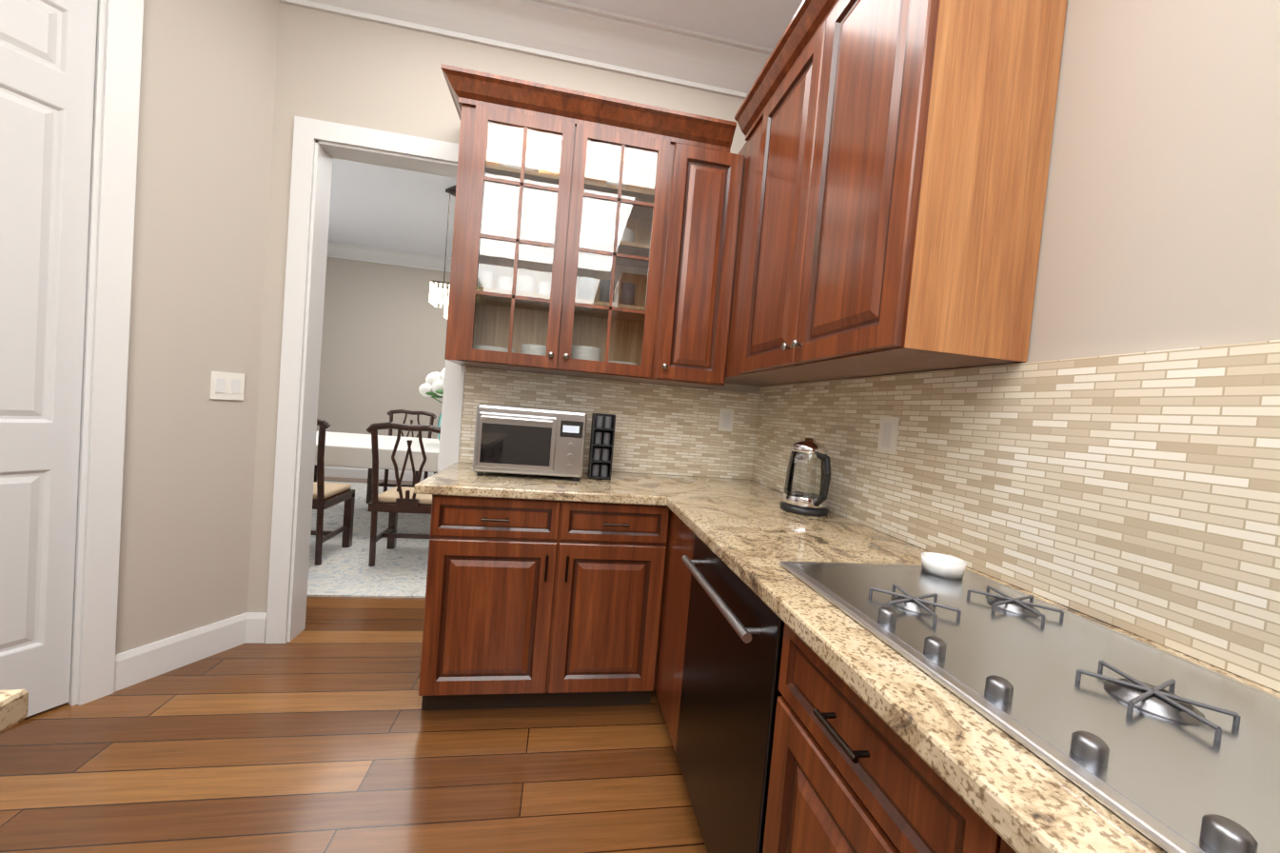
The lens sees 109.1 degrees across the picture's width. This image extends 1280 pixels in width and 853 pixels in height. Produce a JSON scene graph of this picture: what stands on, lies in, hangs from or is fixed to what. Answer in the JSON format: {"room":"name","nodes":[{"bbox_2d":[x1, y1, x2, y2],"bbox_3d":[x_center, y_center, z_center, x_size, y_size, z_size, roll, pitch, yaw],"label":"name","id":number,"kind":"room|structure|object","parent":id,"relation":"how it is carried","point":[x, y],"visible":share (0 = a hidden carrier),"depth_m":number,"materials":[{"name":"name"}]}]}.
{"room":"kitchen","nodes":[
{"label":"kitchen","id":0,"kind":"room"},
{"bbox_2d":[115,0,279,654],"bbox_3d":[-2.365,-0.560,1.562,0.750,3.100,1.577,6,2,22],"label":"wall","id":1,"kind":"structure","parent":0,"point":[207,82],"depth_m":1.88,"materials":[{"name":"beige paint"}]},
{"bbox_2d":[0,0,98,717],"bbox_3d":[-2.123,-0.248,1.311,0.389,2.512,0.598,4,2,-10],"label":"bifold door","id":2,"kind":"structure","parent":1,"relation":"in","point":[48,51],"depth_m":1.54,"materials":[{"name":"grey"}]},
{"bbox_2d":[67,0,143,706],"bbox_3d":[-2.128,-0.303,1.313,0.121,2.645,0.882,6,2,22],"label":"trim","id":3,"kind":"structure","parent":1,"relation":"attached to","point":[118,57],"depth_m":1.65,"materials":[{"name":"white"}]},
{"bbox_2d":[113,611,261,691],"bbox_3d":[-1.930,0.949,1.950,0.261,0.140,0.380,4,2,-10],"label":"baseboard","id":4,"kind":"structure","parent":1,"relation":"attached to","point":[142,663],"depth_m":1.94,"materials":[{"name":"white wood"}]},
{"bbox_2d":[209,370,244,400],"bbox_3d":[-1.807,-0.178,2.000,0.009,0.120,0.120,6,2,22],"label":"switch plate","id":5,"kind":"object","parent":1,"relation":"attached to","point":[226,385],"visible":1,"depth_m":2.00,"materials":[{"name":"white plastic"}]},
{"bbox_2d":[0,476,707,852],"bbox_3d":[-1.532,1.142,0.788,5.900,0.100,12.400,4,2,-10],"label":"floor","id":6,"kind":"structure","parent":0,"point":[322,732],"depth_m":1.50,"materials":[{"name":"brown wood"}]},
{"bbox_2d":[306,480,431,597],"bbox_3d":[-2.177,0.908,4.384,3.400,0.011,3.480,4,2,-10],"label":"dining rug","id":7,"kind":"object","parent":6,"relation":"on","point":[400,570],"visible":0.25,"depth_m":3.30,"materials":[{"name":"white carpet"}]},
{"bbox_2d":[310,417,354,565],"bbox_3d":[-2.399,0.414,3.223,0.555,1.016,0.527,4,2,-10],"label":"dining chair","id":8,"kind":"object","parent":7,"relation":"on","point":[326,495],"visible":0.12,"depth_m":3.13,"materials":[{"name":"brown wood"}]},
{"bbox_2d":[314,431,439,482],"bbox_3d":[-2.204,0.525,4.264,2.250,0.752,1.170,4,2,-10],"label":"dining table","id":9,"kind":"object","parent":7,"relation":"on","point":[348,449],"visible":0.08,"depth_m":3.72,"materials":[{"name":"white wood"}]},
{"bbox_2d":[418,368,444,440],"bbox_3d":[-1.757,-0.191,4.238,0.556,0.746,0.385,4,2,-10],"label":"flower vase","id":10,"kind":"object","parent":9,"relation":"on","point":[432,386],"visible":0.27,"depth_m":4.13,"materials":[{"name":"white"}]},
{"bbox_2d":[366,409,436,503],"bbox_3d":[-2.679,0.324,5.148,0.555,1.016,0.527,4,2,-10],"label":"dining chair","id":11,"kind":"object","parent":7,"relation":"on","point":[384,482],"visible":0.4,"depth_m":5.30,"materials":[{"name":"brown wood"}]},
{"bbox_2d":[366,421,440,566],"bbox_3d":[-1.642,0.472,3.352,0.555,1.016,0.527,4,2,-10],"label":"dining chair","id":12,"kind":"object","parent":7,"relation":"on","point":[394,502],"visible":0.81,"depth_m":3.15,"materials":[{"name":"brown wood"}]},
{"bbox_2d":[418,493,669,709],"bbox_3d":[-0.406,0.703,2.058,0.914,0.872,0.638,4,2,-10],"label":"base cabinet","id":13,"kind":"object","parent":6,"relation":"on","point":[529,602],"visible":1,"depth_m":1.78,"materials":[{"name":"brown wood"}]},
{"bbox_2d":[413,462,661,505],"bbox_3d":[-0.409,0.245,2.036,0.930,0.037,0.637,4,2,-10],"label":"countertop","id":14,"kind":"structure","parent":13,"relation":"on","point":[458,479],"depth_m":1.79,"materials":[{"name":"stone"}]},
{"bbox_2d":[472,404,587,480],"bbox_3d":[-0.488,0.067,2.078,0.460,0.300,0.378,4,2,-10],"label":"microwave","id":15,"kind":"object","parent":14,"relation":"on","point":[524,441],"visible":1,"depth_m":1.93,"materials":[{"name":"silver metal"}]},
{"bbox_2d":[587,413,615,479],"bbox_3d":[-0.181,0.090,2.144,0.100,0.300,0.130,4,2,-10],"label":"spice rack","id":16,"kind":"object","parent":14,"relation":"on","point":[601,445],"visible":1,"depth_m":2.11,"materials":[{"name":"black plastic"}]},
{"bbox_2d":[654,510,694,751],"bbox_3d":[0.369,0.769,2.031,0.603,0.872,0.953,4,2,-10],"label":"base cabinet","id":17,"kind":"object","parent":6,"relation":"on","point":[674,616],"visible":0.07,"depth_m":1.68,"materials":[{"name":"brown wood"}]},
{"bbox_2d":[675,533,784,852],"bbox_3d":[0.458,0.805,1.256,0.643,0.867,0.598,4,2,-10],"label":"dishwasher","id":18,"kind":"object","parent":6,"relation":"on","point":[731,693],"visible":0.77,"depth_m":1.12,"materials":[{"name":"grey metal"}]},
{"bbox_2d":[762,622,1016,852],"bbox_3d":[0.619,0.842,0.520,0.607,0.872,0.902,4,2,-10],"label":"base cabinet","id":19,"kind":"object","parent":6,"relation":"on","point":[851,771],"visible":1,"depth_m":0.66,"materials":[{"name":"brown wood"}]},
{"bbox_2d":[638,472,1279,852],"bbox_3d":[0.551,0.360,1.037,0.640,0.037,2.933,4,2,-10],"label":"countertop","id":20,"kind":"structure","parent":19,"relation":"on","point":[1014,794],"depth_m":0.65,"materials":[{"name":"stone"}]},
{"bbox_2d":[779,437,830,516],"bbox_3d":[0.639,0.184,1.709,0.176,0.280,0.246,4,2,-10],"label":"glass kettle","id":21,"kind":"object","parent":20,"relation":"on","point":[806,503],"visible":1,"depth_m":1.68,"materials":[{"name":"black glass"}]},
{"bbox_2d":[779,560,1279,852],"bbox_3d":[0.641,0.347,0.604,0.480,0.031,1.000,4,2,-10],"label":"cooktop","id":22,"kind":"object","parent":20,"relation":"in","point":[1168,752],"visible":0.98,"depth_m":0.58,"materials":[{"name":"silver metal"}]},
{"bbox_2d":[921,551,966,579],"bbox_3d":[0.703,0.323,1.060,0.089,0.035,0.090,4,2,-10],"label":"ramekin","id":23,"kind":"object","parent":22,"relation":"on","point":[942,565],"visible":1,"depth_m":1.04,"materials":[{"name":"white ceramic"}]},
{"bbox_3d":[-0.917,0.737,-0.142,0.716,0.873,1.085,4,2,-10],"label":"cabinet","id":24,"kind":"object","parent":6,"relation":"on","visible":0},
{"bbox_2d":[0,689,28,733],"bbox_3d":[-0.895,0.280,-0.163,0.747,0.036,1.144,4,2,-10],"label":"countertop","id":25,"kind":"structure","parent":24,"relation":"on","point":[13,706],"depth_m":0.45,"materials":[{"name":"stone"}]},
{"bbox_2d":[316,256,450,472],"bbox_3d":[-2.360,-0.730,6.497,5.700,3.100,0.100,4,2,-10],"label":"wall","id":26,"kind":"structure","parent":0,"point":[384,340],"depth_m":6.21,"materials":[{"name":"beige paint"}]},
{"bbox_2d":[324,466,433,481],"bbox_3d":[-2.473,0.747,6.491,5.500,0.140,0.015,4,2,-10],"label":"baseboard","id":27,"kind":"structure","parent":26,"relation":"attached to","point":[329,471],"depth_m":6.25,"materials":[{"name":"white"}]},
{"bbox_2d":[326,240,451,272],"bbox_3d":[-2.217,-2.188,6.320,5.500,0.160,0.155,4,2,-10],"label":"crown molding","id":28,"kind":"structure","parent":26,"relation":"attached to","point":[335,249],"depth_m":6.12,"materials":[{"name":"white"}]},
{"bbox_2d":[246,2,759,611],"bbox_3d":[-0.612,-0.442,2.356,2.813,3.100,0.120,4,2,-10],"label":"wall","id":29,"kind":"structure","parent":0,"point":[351,71],"depth_m":2.14,"materials":[{"name":"beige paint"}]},
{"bbox_2d":[265,116,465,643],"bbox_3d":[-1.284,-0.166,2.258,0.810,2.445,0.160,4,2,-10],"label":"trim","id":30,"kind":"structure","parent":29,"relation":"attached to","point":[319,146],"depth_m":2.15,"materials":[{"name":"white"}]},
{"bbox_2d":[276,0,773,98],"bbox_3d":[-0.484,-1.901,2.168,2.280,0.160,0.155,4,2,-10],"label":"crown molding","id":31,"kind":"structure","parent":29,"relation":"attached to","point":[585,35],"depth_m":2.20,"materials":[{"name":"white"}]},
{"bbox_2d":[444,67,745,388],"bbox_3d":[-0.193,-0.821,2.168,1.245,1.159,0.348,4,2,-10],"label":"upper cabinet","id":32,"kind":"object","parent":29,"relation":"attached to","point":[595,235],"depth_m":2.05,"materials":[{"name":"brown wood"}]},
{"bbox_2d":[458,366,759,479],"bbox_3d":[-0.144,-0.003,2.387,1.530,0.475,0.009,4,2,-10],"label":"tile backsplash","id":33,"kind":"structure","parent":29,"relation":"attached to","point":[659,428],"depth_m":2.41,"materials":[{"name":"tile"}]},
{"bbox_2d":[717,408,734,431],"bbox_3d":[0.468,-0.035,2.479,0.080,0.120,0.008,4,2,-10],"label":"outlet","id":34,"kind":"object","parent":33,"relation":"attached to","point":[725,420],"visible":1,"depth_m":2.48,"materials":[{"name":"white plastic"}]},
{"bbox_2d":[327,0,803,256],"bbox_3d":[-1.267,-2.045,0.678,5.900,0.100,12.400,4,2,-10],"label":"ceiling","id":35,"kind":"structure","parent":0,"point":[380,206],"depth_m":4.14,"materials":[{"name":"white paint"}]},
{"bbox_2d":[429,184,456,318],"bbox_3d":[-1.618,-1.563,4.195,0.496,1.160,0.400,4,2,-10],"label":"dining chandelier","id":36,"kind":"object","parent":35,"relation":"hanging from","point":[434,287],"visible":0.15,"depth_m":4.14,"materials":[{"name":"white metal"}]},
{"bbox_2d":[1025,0,1279,362],"bbox_3d":[1.329,-0.162,-1.067,0.100,3.100,7.530,4,2,-10],"label":"wall","id":37,"kind":"structure","parent":0,"point":[1161,225],"depth_m":0.85,"materials":[{"name":"beige paint"}]},
{"bbox_2d":[724,152,777,386],"bbox_3d":[0.572,-0.768,2.305,0.347,1.090,0.332,4,2,-10],"label":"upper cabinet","id":38,"kind":"object","parent":37,"relation":"attached to","point":[727,382],"depth_m":2.40,"materials":[{"name":"brown wood"}]},
{"bbox_2d":[725,0,1067,384],"bbox_3d":[0.696,-0.782,1.581,0.347,1.189,1.134,4,2,-10],"label":"upper cabinet","id":39,"kind":"object","parent":37,"relation":"attached to","point":[896,153],"depth_m":1.08,"materials":[{"name":"brown wood"}]},
{"bbox_2d":[748,339,1279,691],"bbox_3d":[0.881,0.107,1.093,0.012,0.515,2.907,4,2,-10],"label":"tile backsplash","id":40,"kind":"structure","parent":37,"relation":"attached to","point":[1136,494],"depth_m":0.91,"materials":[{"name":"tile"}]},
{"bbox_2d":[877,415,899,454],"bbox_3d":[0.809,0.028,1.489,0.008,0.120,0.080,4,2,-10],"label":"electrical outlet plate","id":41,"kind":"object","parent":40,"relation":"attached to","point":[888,434],"visible":1,"depth_m":1.48,"materials":[{"name":"white plastic"}]}
]}

